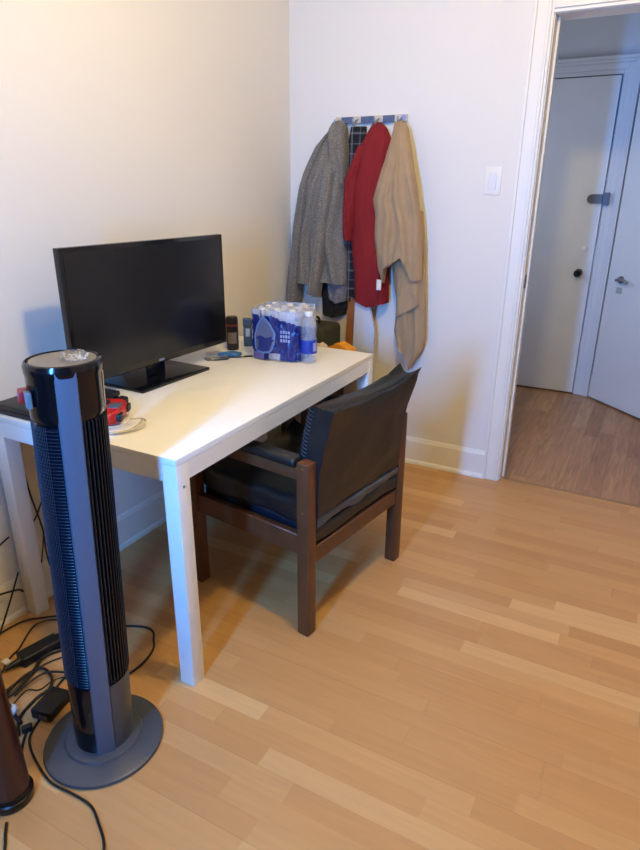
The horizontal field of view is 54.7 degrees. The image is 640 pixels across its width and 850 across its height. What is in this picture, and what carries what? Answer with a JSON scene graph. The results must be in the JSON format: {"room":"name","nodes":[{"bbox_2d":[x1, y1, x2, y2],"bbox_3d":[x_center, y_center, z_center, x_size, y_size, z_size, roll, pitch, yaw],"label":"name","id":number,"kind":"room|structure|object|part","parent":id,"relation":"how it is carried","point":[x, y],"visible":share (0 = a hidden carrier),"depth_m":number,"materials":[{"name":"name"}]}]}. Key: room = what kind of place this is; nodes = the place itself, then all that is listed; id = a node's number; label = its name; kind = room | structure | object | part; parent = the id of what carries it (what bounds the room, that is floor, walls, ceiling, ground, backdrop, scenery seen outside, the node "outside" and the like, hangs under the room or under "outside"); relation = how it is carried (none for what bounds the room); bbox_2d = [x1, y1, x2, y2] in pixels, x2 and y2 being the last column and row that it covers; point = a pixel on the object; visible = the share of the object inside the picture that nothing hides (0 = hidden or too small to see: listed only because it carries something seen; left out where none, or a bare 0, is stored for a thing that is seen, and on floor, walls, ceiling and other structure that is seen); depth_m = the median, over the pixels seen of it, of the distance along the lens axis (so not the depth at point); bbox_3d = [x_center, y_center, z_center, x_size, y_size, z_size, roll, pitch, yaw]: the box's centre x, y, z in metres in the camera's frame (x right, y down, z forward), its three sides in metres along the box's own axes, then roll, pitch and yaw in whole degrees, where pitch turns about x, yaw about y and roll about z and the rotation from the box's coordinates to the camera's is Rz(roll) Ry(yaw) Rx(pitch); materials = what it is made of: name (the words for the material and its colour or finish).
{"room":"home office","nodes":[
{"label":"home office","id":0,"kind":"room"},
{"bbox_2d":[0,0,290,584],"bbox_3d":[-0.990,-0.629,1.903,0.120,2.710,3.570,11,23,26],"label":"wall","id":1,"kind":"structure","parent":0,"point":[144,119],"depth_m":2.23,"materials":[{"name":"paint"}]},
{"bbox_2d":[0,424,280,628],"bbox_3d":[-0.939,0.524,2.309,0.014,0.146,3.330,11,23,26],"label":"baseboard","id":2,"kind":"structure","parent":1,"relation":"attached to","point":[132,525],"depth_m":2.55,"materials":[{"name":"paint"}]},
{"bbox_2d":[0,385,639,849],"bbox_3d":[1.178,0.652,2.300,3.800,0.060,5.230,11,23,26],"label":"floor","id":3,"kind":"structure","parent":0,"point":[477,687],"depth_m":1.88,"materials":[{"name":"laminate"}]},
{"bbox_2d":[3,822,7,849],"bbox_3d":[-0.697,0.972,1.330,0.025,0.009,0.251,-4,21,-11],"label":"power cable","id":4,"kind":"object","parent":3,"relation":"on","point":[6,823],"visible":1,"depth_m":1.41,"materials":[{"name":"black plastic"}]},
{"bbox_2d":[1,658,11,665],"bbox_3d":[-0.977,0.740,1.927,0.026,0.014,0.020,11,23,26],"label":"plug","id":5,"kind":"object","parent":3,"relation":"on","point":[6,661],"visible":0.8,"depth_m":1.92,"materials":[{"name":"white plastic"}]},
{"bbox_2d":[0,572,18,634],"bbox_3d":[-1.038,0.611,2.026,0.023,0.180,0.195,3,21,7],"label":"power cable","id":6,"kind":"object","parent":3,"relation":"on","point":[5,616],"visible":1,"depth_m":2.06,"materials":[{"name":"black plastic"}]},
{"bbox_2d":[0,589,23,595],"bbox_3d":[-1.068,0.593,2.018,0.009,0.068,0.230,11,23,25],"label":"power cable","id":7,"kind":"object","parent":6,"relation":"attached to","point":[21,590],"visible":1,"depth_m":2.07,"materials":[{"name":"black plastic"}]},
{"bbox_2d":[10,704,17,714],"bbox_3d":[-0.873,0.803,1.741,0.042,0.030,0.042,11,23,26],"label":"adapter","id":8,"kind":"object","parent":3,"relation":"on","point":[14,707],"visible":0.38,"depth_m":1.74,"materials":[{"name":"white plastic"}]},
{"bbox_2d":[0,669,34,815],"bbox_3d":[-0.748,0.524,1.363,0.102,0.822,0.102,11,23,26],"label":"stand","id":9,"kind":"object","parent":3,"relation":"on","point":[17,788],"visible":1,"depth_m":1.45,"materials":[{"name":"brown metal"}]},
{"bbox_2d":[21,731,26,749],"bbox_3d":[-0.796,0.843,1.667,0.009,0.007,0.094,-4,21,-11],"label":"power cable","id":10,"kind":"object","parent":3,"relation":"on","point":[25,733],"visible":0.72,"depth_m":1.66,"materials":[{"name":"black plastic"}]},
{"bbox_2d":[21,722,32,733],"bbox_3d":[-0.801,0.829,1.691,0.028,0.018,0.018,-12,24,-30],"label":"plug","id":11,"kind":"object","parent":3,"relation":"on","point":[28,727],"visible":1,"depth_m":1.69,"materials":[{"name":"black plastic"}]},
{"bbox_2d":[1,619,56,672],"bbox_3d":[-0.912,0.703,2.033,0.278,0.006,0.190,-13,25,-31],"label":"power cable","id":12,"kind":"object","parent":3,"relation":"on","point":[34,625],"visible":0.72,"depth_m":2.05,"materials":[{"name":"black plastic"}]},
{"bbox_2d":[1,615,56,633],"bbox_3d":[-0.899,0.682,2.087,0.403,0.006,0.125,-3,21,-10],"label":"power cable","id":13,"kind":"object","parent":3,"relation":"on","point":[8,628],"visible":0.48,"depth_m":2.12,"materials":[{"name":"black plastic"}]},
{"bbox_2d":[6,667,53,736],"bbox_3d":[-0.867,0.791,1.789,0.135,0.016,0.246,2,21,5],"label":"power cable","id":14,"kind":"object","parent":3,"relation":"on","point":[37,697],"visible":0.91,"depth_m":1.82,"materials":[{"name":"black plastic"}]},
{"bbox_2d":[4,633,60,670],"bbox_3d":[-0.898,0.716,1.958,0.052,0.037,0.200,17,26,37],"label":"power adapter","id":15,"kind":"object","parent":3,"relation":"on","point":[29,655],"visible":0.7,"depth_m":1.94,"materials":[{"name":"black plastic"}]},
{"bbox_2d":[7,648,60,724],"bbox_3d":[-0.848,0.764,1.863,0.112,0.020,0.324,4,21,10],"label":"power cable","id":16,"kind":"object","parent":3,"relation":"on","point":[17,719],"visible":0.71,"depth_m":1.86,"materials":[{"name":"black plastic"}]},
{"bbox_2d":[6,657,61,690],"bbox_3d":[-0.826,0.750,1.910,0.342,0.004,0.069,-15,26,-35],"label":"power cable","id":17,"kind":"object","parent":3,"relation":"on","point":[59,657],"visible":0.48,"depth_m":1.93,"materials":[{"name":"black plastic"}]},
{"bbox_2d":[13,670,63,696],"bbox_3d":[-0.803,0.760,1.861,0.222,0.023,0.054,-12,24,-30],"label":"power cable","id":18,"kind":"object","parent":3,"relation":"on","point":[51,671],"visible":0.66,"depth_m":1.85,"materials":[{"name":"black plastic"}]},
{"bbox_2d":[13,676,64,703],"bbox_3d":[-0.813,0.775,1.843,0.199,0.006,0.035,-15,26,-35],"label":"power cable","id":19,"kind":"object","parent":3,"relation":"on","point":[64,676],"visible":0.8,"depth_m":1.83,"materials":[{"name":"black plastic"}]},
{"bbox_2d":[31,686,69,721],"bbox_3d":[-0.765,0.795,1.762,0.065,0.032,0.096,6,22,15],"label":"power adapter","id":20,"kind":"object","parent":3,"relation":"on","point":[55,699],"visible":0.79,"depth_m":1.74,"materials":[{"name":"black plastic"}]},
{"bbox_3d":[-0.769,0.814,1.718,0.026,0.016,0.001,6,22,15],"label":"label panel","id":21,"kind":"part","parent":20,"relation":"part of","materials":[{"name":"black plastic"}]},
{"bbox_2d":[28,677,105,849],"bbox_3d":[-0.648,0.887,1.555,0.147,0.006,0.785,-9,23,-24],"label":"power cable","id":22,"kind":"object","parent":3,"relation":"on","point":[89,804],"visible":0.83,"depth_m":1.53,"materials":[{"name":"black plastic"}]},
{"bbox_2d":[17,349,163,789],"bbox_3d":[-0.577,0.355,1.482,0.308,1.055,0.308,-12,24,-29],"label":"tower fan","id":23,"kind":"object","parent":3,"relation":"on","point":[109,732],"visible":0.99,"depth_m":1.43,"materials":[{"name":"grey plastic"}]},
{"bbox_2d":[32,421,88,688],"bbox_3d":[-0.603,0.318,1.430,0.123,0.676,0.052,20,28,41],"label":"grille","id":24,"kind":"object","parent":23,"relation":"attached to","point":[64,539],"depth_m":1.39,"materials":[{"name":"black plastic"}]},
{"bbox_2d":[60,349,90,360],"bbox_3d":[-0.516,-0.149,1.302,0.067,0.020,0.049,11,23,26],"label":"wrapper","id":25,"kind":"object","parent":23,"relation":"on","point":[73,354],"visible":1,"depth_m":1.29,"materials":[{"name":"white plastic"}]},
{"bbox_3d":[-0.525,0.719,1.641,0.053,0.201,0.141,-6,22,-17],"label":"panel","id":26,"kind":"part","parent":23,"relation":"part of","materials":[{"name":"grey"}]},
{"bbox_2d":[126,625,154,674],"bbox_3d":[-0.587,0.723,1.986,0.112,0.007,0.281,-5,22,-14],"label":"power cable","id":27,"kind":"object","parent":3,"relation":"on","point":[140,626],"visible":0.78,"depth_m":2.01,"materials":[{"name":"black plastic"}]},
{"bbox_2d":[0,336,372,686],"bbox_3d":[-0.398,0.176,2.398,0.738,0.740,1.267,11,23,26],"label":"desk","id":28,"kind":"object","parent":3,"relation":"on","point":[195,422],"visible":0.75,"depth_m":1.95,"materials":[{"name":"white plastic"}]},
{"bbox_3d":[-0.988,0.316,2.050,0.050,0.720,0.050,11,23,26],"label":"leg","id":29,"kind":"part","parent":28,"relation":"part of","materials":[{"name":"white paint"}]},
{"bbox_2d":[25,475,49,565],"bbox_3d":[-0.896,0.335,2.078,0.169,0.673,0.025,3,21,6],"label":"power cable","id":30,"kind":"object","parent":28,"relation":"hanging from","point":[36,511],"visible":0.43,"depth_m":2.07,"materials":[{"name":"black plastic"}]},
{"bbox_2d":[41,540,43,562],"bbox_3d":[-0.954,0.419,2.127,0.046,0.142,0.004,11,23,26],"label":"power cable","id":31,"kind":"object","parent":30,"relation":"hanging from","point":[43,540],"visible":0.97,"depth_m":2.13,"materials":[{"name":"black plastic"}]},
{"bbox_2d":[0,388,119,421],"bbox_3d":[-0.825,-0.074,1.959,0.245,0.034,0.277,11,23,26],"label":"game console","id":32,"kind":"object","parent":28,"relation":"on","point":[11,407],"visible":0.23,"depth_m":1.88,"materials":[{"name":"black plastic"}]},
{"bbox_2d":[106,399,130,425],"bbox_3d":[-0.619,-0.042,1.834,0.088,0.048,0.156,0,21,-2],"label":"game controller","id":33,"kind":"object","parent":28,"relation":"on","point":[117,409],"visible":0.57,"depth_m":1.81,"materials":[{"name":"red plastic"}]},
{"bbox_2d":[115,396,128,401],"bbox_3d":[-0.641,-0.081,2.001,0.030,0.020,0.030,11,23,26],"label":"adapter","id":34,"kind":"object","parent":28,"relation":"on","point":[125,398],"visible":0.52,"depth_m":1.99,"materials":[{"name":"black plastic"}]},
{"bbox_2d":[109,418,146,434],"bbox_3d":[-0.585,0.011,1.755,0.206,0.017,0.075,-19,28,-41],"label":"coiled cable","id":35,"kind":"object","parent":28,"relation":"on","point":[133,428],"visible":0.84,"depth_m":1.77,"materials":[{"name":"beige plastic"}]},
{"bbox_2d":[53,234,226,393],"bbox_3d":[-0.600,-0.405,2.196,0.210,0.486,0.754,12,24,28],"label":"television","id":36,"kind":"object","parent":28,"relation":"on","point":[142,305],"visible":0.98,"depth_m":2.13,"materials":[{"name":"black plastic"}]},
{"bbox_3d":[-0.383,0.434,1.749,0.050,0.720,0.050,11,23,26],"label":"leg","id":37,"kind":"part","parent":28,"relation":"part of","materials":[{"name":"white paint"}]},
{"bbox_3d":[-0.397,-0.128,2.282,0.736,0.050,1.267,11,23,26],"label":"frame","id":38,"kind":"part","parent":28,"relation":"part of","materials":[{"name":"white paint"}]},
{"bbox_2d":[205,351,220,354],"bbox_3d":[-0.449,-0.305,2.607,0.074,0.008,0.043,-12,24,-30],"label":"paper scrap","id":39,"kind":"object","parent":28,"relation":"on","point":[211,352],"visible":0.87,"depth_m":2.60,"materials":[{"name":"white paper"}]},
{"bbox_2d":[204,355,229,360],"bbox_3d":[-0.419,-0.274,2.522,0.110,0.012,0.063,-8,22,-21],"label":"packet","id":40,"kind":"object","parent":28,"relation":"on","point":[216,357],"visible":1,"depth_m":2.51,"materials":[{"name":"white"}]},
{"bbox_2d":[218,351,241,355],"bbox_3d":[-0.376,-0.298,2.575,0.101,0.019,0.046,-2,21,-7],"label":"pouch","id":41,"kind":"object","parent":28,"relation":"on","point":[229,353],"visible":0.88,"depth_m":2.56,"materials":[{"name":"blue plastic"}]},
{"bbox_2d":[226,315,238,350],"bbox_3d":[-0.377,-0.397,2.658,0.053,0.145,0.053,11,23,26],"label":"aerosol can","id":42,"kind":"object","parent":28,"relation":"on","point":[232,337],"visible":0.98,"depth_m":2.64,"materials":[{"name":"black metal"}]},
{"bbox_3d":[-0.374,-0.372,2.644,0.037,0.048,0.008,-2,21,-7],"label":"label panel","id":43,"kind":"part","parent":42,"relation":"part of","materials":[{"name":"brown paper"}]},
{"bbox_2d":[230,355,252,357],"bbox_3d":[-0.371,-0.280,2.543,0.189,0.008,0.014,-4,21,-10],"label":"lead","id":44,"kind":"object","parent":28,"relation":"on","point":[244,355],"visible":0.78,"depth_m":2.55,"materials":[{"name":"black"}]},
{"bbox_2d":[243,318,252,345],"bbox_3d":[-0.317,-0.408,2.717,0.040,0.125,0.024,-2,21,-7],"label":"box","id":45,"kind":"object","parent":28,"relation":"on","point":[247,328],"visible":0.91,"depth_m":2.71,"materials":[{"name":"blue"}]},
{"bbox_3d":[-0.316,-0.404,2.707,0.018,0.035,0.001,-2,21,-7],"label":"label panel","id":46,"kind":"part","parent":45,"relation":"part of","materials":[{"name":"white paper"}]},
{"bbox_2d":[251,313,314,361],"bbox_3d":[-0.149,-0.397,2.556,0.236,0.209,0.237,8,22,19],"label":"pack","id":47,"kind":"object","parent":28,"relation":"on","point":[270,334],"visible":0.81,"depth_m":2.46,"materials":[{"name":"blue plastic"}]},
{"bbox_2d":[258,307,270,356],"bbox_3d":[-0.233,-0.377,2.523,0.065,0.203,0.065,11,23,26],"label":"bottle","id":48,"kind":"object","parent":47,"relation":"in","point":[261,309],"visible":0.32,"depth_m":2.48,"materials":[{"name":"grey"}]},
{"bbox_2d":[254,317,274,352],"bbox_3d":[-0.220,-0.358,2.469,0.092,0.150,0.001,8,22,19],"label":"picture","id":49,"kind":"object","parent":47,"relation":"attached to","point":[264,327],"depth_m":2.47,"materials":[{"name":"blue plastic"}]},
{"bbox_2d":[266,305,273,314],"bbox_3d":[-0.211,-0.400,2.581,0.065,0.203,0.065,11,23,26],"label":"bottle","id":50,"kind":"object","parent":47,"relation":"in","point":[269,308],"visible":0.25,"depth_m":2.54,"materials":[{"name":"grey"}]},
{"bbox_2d":[272,302,279,310],"bbox_3d":[-0.188,-0.422,2.640,0.065,0.203,0.065,11,23,26],"label":"bottle","id":51,"kind":"object","parent":47,"relation":"in","point":[275,305],"visible":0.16,"depth_m":2.60,"materials":[{"name":"grey"}]},
{"bbox_2d":[270,309,284,359],"bbox_3d":[-0.171,-0.369,2.502,0.065,0.203,0.065,11,23,26],"label":"bottle","id":52,"kind":"object","parent":47,"relation":"in","point":[277,312],"visible":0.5,"depth_m":2.47,"materials":[{"name":"grey"}]},
{"bbox_2d":[280,306,288,321],"bbox_3d":[-0.148,-0.391,2.560,0.065,0.203,0.065,11,23,26],"label":"bottle","id":53,"kind":"object","parent":47,"relation":"in","point":[284,312],"visible":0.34,"depth_m":2.52,"materials":[{"name":"grey"}]},
{"bbox_2d":[287,303,293,312],"bbox_3d":[-0.125,-0.413,2.619,0.065,0.203,0.065,11,23,26],"label":"bottle","id":54,"kind":"object","parent":47,"relation":"in","point":[290,306],"visible":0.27,"depth_m":2.58,"materials":[{"name":"grey"}]},
{"bbox_2d":[286,310,300,326],"bbox_3d":[-0.108,-0.360,2.481,0.065,0.203,0.065,11,23,26],"label":"bottle","id":55,"kind":"object","parent":47,"relation":"in","point":[292,318],"visible":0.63,"depth_m":2.44,"materials":[{"name":"grey"}]},
{"bbox_2d":[295,307,306,326],"bbox_3d":[-0.086,-0.383,2.539,0.065,0.203,0.065,11,23,26],"label":"bottle","id":56,"kind":"object","parent":47,"relation":"in","point":[299,313],"visible":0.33,"depth_m":2.50,"materials":[{"name":"grey"}]},
{"bbox_2d":[302,304,312,327],"bbox_3d":[-0.063,-0.405,2.597,0.065,0.203,0.065,11,23,26],"label":"bottle","id":57,"kind":"object","parent":47,"relation":"in","point":[309,319],"visible":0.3,"depth_m":2.56,"materials":[{"name":"grey"}]},
{"bbox_2d":[300,311,316,353],"bbox_3d":[-0.044,-0.349,2.457,0.066,0.203,0.066,11,23,26],"label":"water bottle","id":58,"kind":"object","parent":28,"relation":"on","point":[309,345],"visible":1,"depth_m":2.44,"materials":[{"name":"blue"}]},
{"bbox_3d":[0.190,0.055,2.754,0.050,0.720,0.050,11,23,26],"label":"leg","id":59,"kind":"part","parent":28,"relation":"part of","materials":[{"name":"white paint"}]},
{"bbox_2d":[255,432,266,441],"bbox_3d":[-0.319,0.135,2.856,0.030,0.490,0.240,11,23,26],"label":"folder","id":60,"kind":"object","parent":3,"relation":"on","point":[263,437],"visible":0.02,"depth_m":2.89,"materials":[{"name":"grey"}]},
{"bbox_2d":[190,362,420,636],"bbox_3d":[-0.058,0.180,2.272,0.637,0.826,0.615,15,25,34],"label":"armchair","id":61,"kind":"object","parent":3,"relation":"on","point":[304,490],"visible":0.98,"depth_m":2.06,"materials":[{"name":"brown wood"}]},
{"bbox_3d":[-0.448,0.305,2.255,0.045,0.600,0.045,15,25,34],"label":"leg","id":62,"kind":"part","parent":61,"relation":"part of","materials":[{"name":"brown wood"}]},
{"bbox_3d":[-0.245,0.326,2.102,0.460,0.072,0.029,15,25,34],"label":"rail","id":63,"kind":"part","parent":61,"relation":"part of","materials":[{"name":"brown wood"}]},
{"bbox_3d":[-0.079,0.226,2.302,0.467,0.082,0.517,15,25,34],"label":"seat","id":64,"kind":"part","parent":61,"relation":"part of","materials":[{"name":"black leather"}]},
{"bbox_2d":[202,419,302,521],"bbox_3d":[-0.071,0.153,2.273,0.494,0.125,0.535,15,25,34],"label":"seat cushion","id":65,"kind":"object","parent":61,"relation":"on","point":[255,493],"depth_m":2.12,"materials":[{"name":"black leather"}]},
{"bbox_3d":[-0.269,0.088,2.031,0.526,0.038,0.041,15,25,34],"label":"armrest","id":66,"kind":"part","parent":61,"relation":"part of","materials":[{"name":"black leather"}]},
{"bbox_3d":[-0.113,0.147,2.675,0.045,0.600,0.045,15,25,34],"label":"leg","id":67,"kind":"part","parent":61,"relation":"part of","materials":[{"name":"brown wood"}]},
{"bbox_3d":[-0.043,0.403,1.970,0.045,0.625,0.045,15,25,34],"label":"leg","id":68,"kind":"part","parent":61,"relation":"part of","materials":[{"name":"brown wood"}]},
{"bbox_3d":[0.126,0.344,2.186,0.030,0.060,0.515,15,25,34],"label":"cross rail","id":69,"kind":"part","parent":61,"relation":"part of","materials":[{"name":"brown wood"}]},
{"bbox_3d":[0.129,0.032,2.065,0.157,0.399,0.523,16,26,35],"label":"backrest","id":70,"kind":"part","parent":61,"relation":"part of","materials":[{"name":"black leather"}]},
{"bbox_3d":[0.292,0.245,2.390,0.045,0.625,0.045,15,25,34],"label":"leg","id":71,"kind":"part","parent":61,"relation":"part of","materials":[{"name":"brown wood"}]},
{"bbox_2d":[281,314,339,432],"bbox_3d":[-0.056,-0.189,3.283,0.274,0.796,0.220,11,23,26],"label":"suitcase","id":72,"kind":"object","parent":3,"relation":"on","point":[327,332],"visible":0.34,"depth_m":3.11,"materials":[{"name":"fabric"}]},
{"bbox_3d":[-0.050,-0.542,3.156,0.121,0.047,0.014,11,23,26],"label":"handle","id":73,"kind":"part","parent":72,"relation":"part of","materials":[{"name":"black plastic"}]},
{"bbox_2d":[301,379,356,424],"bbox_3d":[0.031,-0.025,3.045,0.290,0.660,0.220,11,23,26],"label":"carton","id":74,"kind":"object","parent":3,"relation":"on","point":[351,387],"visible":0.02,"depth_m":2.90,"materials":[{"name":"cardboard"}]},
{"bbox_2d":[317,342,327,347],"bbox_3d":[0.002,-0.362,2.922,0.074,0.056,0.064,11,23,26],"label":"crumpled paper","id":75,"kind":"object","parent":74,"relation":"on","point":[319,343],"visible":0.19,"depth_m":2.91,"materials":[{"name":"beige paper"}]},
{"bbox_2d":[328,341,355,350],"bbox_3d":[0.100,-0.352,2.888,0.118,0.068,0.070,11,23,26],"label":"packet","id":76,"kind":"object","parent":74,"relation":"on","point":[343,345],"visible":0.48,"depth_m":2.87,"materials":[{"name":"orange plastic"}]},
{"bbox_2d":[345,297,376,345],"bbox_3d":[0.201,-0.257,3.320,0.178,0.900,0.070,11,23,26],"label":"board","id":77,"kind":"object","parent":3,"relation":"on","point":[351,305],"visible":0.14,"depth_m":3.24,"materials":[{"name":"brown wood"}]},
{"bbox_2d":[353,302,375,382],"bbox_3d":[0.224,-0.219,3.273,0.127,0.862,0.070,11,23,26],"label":"board","id":78,"kind":"object","parent":3,"relation":"on","point":[364,332],"visible":0.35,"depth_m":3.18,"materials":[{"name":"grey"}]},
{"bbox_2d":[504,477,639,506],"bbox_3d":[1.277,0.338,3.035,0.737,0.006,0.020,11,23,26],"label":"threshold","id":79,"kind":"object","parent":3,"relation":"on","point":[510,479],"visible":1,"depth_m":3.04,"materials":[{"name":"brown wood"}]},
{"bbox_2d":[289,0,534,450],"bbox_3d":[1.595,-0.819,2.446,3.900,2.710,0.120,11,23,26],"label":"wall","id":80,"kind":"structure","parent":0,"point":[457,69],"depth_m":2.86,"materials":[{"name":"paint"}]},
{"bbox_2d":[286,121,348,309],"bbox_3d":[-0.030,-1.012,3.134,0.352,0.950,0.134,11,23,26],"label":"coat","id":81,"kind":"object","parent":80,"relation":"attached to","point":[318,256],"visible":0.98,"depth_m":3.08,"materials":[{"name":"grey fabric"}]},
{"bbox_2d":[321,283,347,317],"bbox_3d":[0.071,-0.657,3.270,0.175,0.179,0.045,11,23,26],"label":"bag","id":82,"kind":"object","parent":81,"relation":"hanging from","point":[330,309],"visible":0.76,"depth_m":3.27,"materials":[{"name":"fabric"}]},
{"bbox_2d":[328,121,346,186],"bbox_3d":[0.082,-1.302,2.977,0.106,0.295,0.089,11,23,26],"label":"jacket","id":83,"kind":"object","parent":81,"relation":"attached to","point":[337,133],"depth_m":2.95,"materials":[{"name":"grey fabric"}]},
{"bbox_2d":[334,114,407,125],"bbox_3d":[0.225,-1.419,2.885,0.366,0.046,0.072,11,23,26],"label":"hook rail","id":84,"kind":"object","parent":80,"relation":"attached to","point":[398,117],"visible":0.98,"depth_m":2.89,"materials":[{"name":"beige"}]},
{"bbox_2d":[328,126,366,303],"bbox_3d":[0.127,-1.027,3.088,0.205,0.837,0.062,11,23,26],"label":"plaid shirt","id":85,"kind":"object","parent":84,"relation":"hanging from","point":[337,293],"visible":0.34,"depth_m":3.16,"materials":[{"name":"fabric"}]},
{"bbox_2d":[343,122,390,307],"bbox_3d":[0.231,-1.003,3.006,0.247,0.847,0.089,7,22,18],"label":"coat","id":86,"kind":"object","parent":84,"relation":"hanging from","point":[362,176],"visible":0.87,"depth_m":2.98,"materials":[{"name":"fabric"}]},
{"bbox_2d":[373,121,425,369],"bbox_3d":[0.376,-0.818,2.950,0.289,1.142,0.107,11,23,26],"label":"coat","id":87,"kind":"object","parent":84,"relation":"hanging from","point":[399,220],"visible":1,"depth_m":2.90,"materials":[{"name":"beige fabric"}]},
{"bbox_2d":[405,436,484,478],"bbox_3d":[0.348,0.109,3.420,1.116,0.146,0.026,11,23,26],"label":"baseboard","id":88,"kind":"structure","parent":80,"relation":"attached to","point":[465,461],"depth_m":3.26,"materials":[{"name":"paint"}]},
{"bbox_2d":[484,167,501,194],"bbox_3d":[0.765,-1.081,2.741,0.072,0.116,0.011,11,23,26],"label":"light switch","id":89,"kind":"object","parent":80,"relation":"attached to","point":[493,175],"visible":1,"depth_m":2.74,"materials":[{"name":"plastic"}]},
{"bbox_2d":[482,0,639,480],"bbox_3d":[1.257,-0.673,2.687,0.858,2.142,0.152,11,23,26],"label":"door frame","id":90,"kind":"structure","parent":80,"relation":"attached to","point":[544,10],"depth_m":2.70,"materials":[{"name":"paint"}]},
{"bbox_2d":[557,13,639,391],"bbox_3d":[2.076,-1.467,4.071,2.300,2.650,0.140,11,23,26],"label":"wall","id":91,"kind":"structure","parent":0,"point":[614,34],"depth_m":3.84,"materials":[{"name":"paint"}]},
{"bbox_2d":[516,75,622,391],"bbox_3d":[1.505,-1.256,4.317,0.850,2.048,0.114,11,23,26],"label":"door","id":92,"kind":"structure","parent":91,"relation":"in","point":[583,113],"depth_m":4.20,"materials":[{"name":"paint"}]},
{"bbox_3d":[1.758,-1.034,4.221,0.052,0.052,0.056,11,23,26],"label":"knob","id":93,"kind":"part","parent":92,"relation":"part of","materials":[{"name":"black metal"}]},
{"bbox_2d":[555,53,639,396],"bbox_3d":[1.505,-1.314,4.336,1.014,2.168,0.061,11,23,26],"label":"door frame","id":94,"kind":"structure","parent":91,"relation":"attached to","point":[628,65],"depth_m":3.98,"materials":[{"name":"paint"}]},
{"bbox_2d":[589,95,639,417],"bbox_3d":[2.038,-1.018,3.743,0.094,2.016,0.760,-6,22,-16],"label":"door","id":95,"kind":"structure","parent":91,"relation":"in","point":[615,381],"depth_m":4.03,"materials":[{"name":"paint"}]},
{"bbox_3d":[1.953,-0.931,3.997,0.058,0.048,0.123,-6,22,-16],"label":"handle","id":96,"kind":"part","parent":95,"relation":"part of","materials":[{"name":"silver metal"}]}
]}

